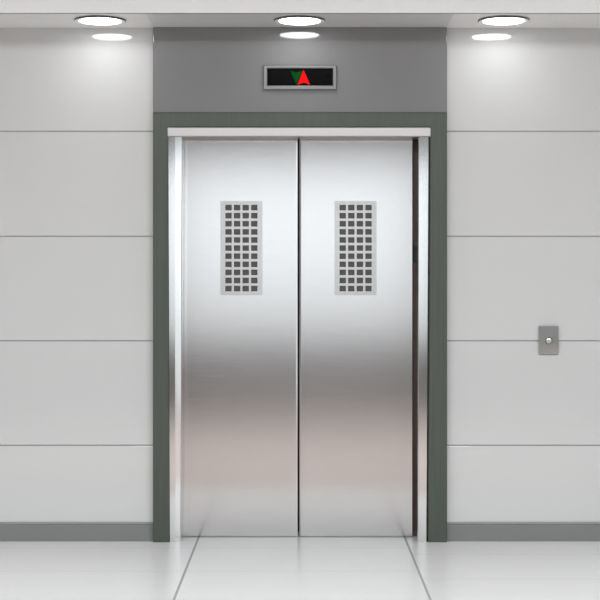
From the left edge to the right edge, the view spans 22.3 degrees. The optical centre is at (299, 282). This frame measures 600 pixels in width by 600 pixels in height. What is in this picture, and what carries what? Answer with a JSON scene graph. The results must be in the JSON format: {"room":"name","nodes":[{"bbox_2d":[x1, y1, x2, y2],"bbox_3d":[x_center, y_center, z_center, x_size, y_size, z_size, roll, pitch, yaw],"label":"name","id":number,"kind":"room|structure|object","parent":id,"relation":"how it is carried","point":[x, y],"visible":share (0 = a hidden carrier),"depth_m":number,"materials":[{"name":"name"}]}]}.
{"room":"elevator lobby","nodes":[
{"label":"elevator lobby","id":0,"kind":"room"},
{"bbox_2d":[0,27,599,521],"bbox_3d":[0.000,-0.142,8.060,10.000,3.000,0.180,0,0,0],"label":"wall","id":1,"kind":"structure","parent":0,"point":[76,104],"depth_m":8.00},
{"bbox_2d":[0,522,152,540],"bbox_3d":[-2.886,1.307,7.994,4.227,0.101,0.012,0,0,0],"label":"baseboard","id":2,"kind":"structure","parent":1,"relation":"attached to","point":[9,531],"depth_m":7.99,"materials":[{"name":"grey"}]},
{"bbox_2d":[183,139,297,535],"bbox_3d":[-0.326,0.279,8.142,0.626,2.152,0.048,0,0,0],"label":"elevator door","id":3,"kind":"structure","parent":1,"relation":"in","point":[240,316],"depth_m":8.13,"materials":[{"name":"silver metal"}]},
{"bbox_2d":[220,201,261,294],"bbox_3d":[-0.313,-0.186,8.122,0.224,0.503,0.007,0,0,0],"label":"grille","id":4,"kind":"object","parent":3,"relation":"attached to","point":[240,221],"depth_m":8.12,"materials":[{"name":"metal"}]},
{"bbox_2d":[263,65,335,89],"bbox_3d":[-0.001,-1.076,7.963,0.383,0.128,0.015,0,0,0],"label":"indicator","id":5,"kind":"object","parent":1,"relation":"attached to","point":[275,77],"visible":1,"depth_m":7.96,"materials":[{"name":"black"}]},
{"bbox_2d":[153,113,446,541],"bbox_3d":[0.000,0.233,8.065,1.540,2.249,0.210,0,0,0],"label":"door frame","id":6,"kind":"structure","parent":1,"relation":"attached to","point":[428,131],"depth_m":7.96,"materials":[{"name":"grey paint"}]},
{"bbox_2d":[0,0,599,27],"bbox_3d":[0.000,-1.692,7.778,10.000,0.700,0.444,0,0,0],"label":"ceiling","id":7,"kind":"structure","parent":1,"relation":"attached to","point":[13,13],"depth_m":7.55,"materials":[{"name":"paint"}]},
{"bbox_2d":[74,15,125,25],"bbox_3d":[-1.019,-1.336,7.752,0.261,0.012,0.261,0,0,0],"label":"ceiling light","id":8,"kind":"object","parent":7,"relation":"attached to","point":[96,20],"visible":1,"depth_m":7.72,"materials":[{"name":"white"}]},
{"bbox_2d":[274,15,324,25],"bbox_3d":[-0.002,-1.336,7.752,0.261,0.012,0.261,0,0,0],"label":"ceiling light","id":9,"kind":"object","parent":7,"relation":"attached to","point":[299,20],"visible":1,"depth_m":7.72,"materials":[{"name":"white"}]},
{"bbox_2d":[478,15,529,25],"bbox_3d":[1.039,-1.336,7.752,0.261,0.012,0.261,0,0,0],"label":"ceiling light","id":10,"kind":"object","parent":7,"relation":"attached to","point":[506,20],"visible":1,"depth_m":7.72,"materials":[{"name":"white"}]},
{"bbox_2d":[299,139,412,535],"bbox_3d":[0.300,0.279,8.142,0.605,2.152,0.048,0,0,0],"label":"elevator door","id":11,"kind":"structure","parent":1,"relation":"in","point":[356,195],"depth_m":8.13,"materials":[{"name":"silver metal"}]},
{"bbox_2d":[335,201,376,294],"bbox_3d":[0.297,-0.186,8.122,0.224,0.503,0.007,0,0,0],"label":"grille","id":12,"kind":"object","parent":11,"relation":"attached to","point":[355,221],"depth_m":8.12,"materials":[{"name":"metal"}]},
{"bbox_2d":[447,522,599,540],"bbox_3d":[2.886,1.307,7.994,4.227,0.101,0.012,0,0,0],"label":"baseboard","id":13,"kind":"structure","parent":1,"relation":"attached to","point":[456,531],"depth_m":7.99,"materials":[{"name":"grey"}]},
{"bbox_2d":[539,326,557,354],"bbox_3d":[1.307,0.303,7.989,0.101,0.153,0.025,0,0,0],"label":"panel","id":14,"kind":"object","parent":1,"relation":"attached to","point":[548,335],"visible":1,"depth_m":7.99,"materials":[{"name":"silver metal"}]},
{"bbox_2d":[0,532,599,599],"bbox_3d":[0.000,1.408,2.750,10.000,0.100,11.500,0,0,0],"label":"floor","id":15,"kind":"structure","parent":0,"point":[298,567],"depth_m":7.23,"materials":[{"name":"tile"}]}
]}

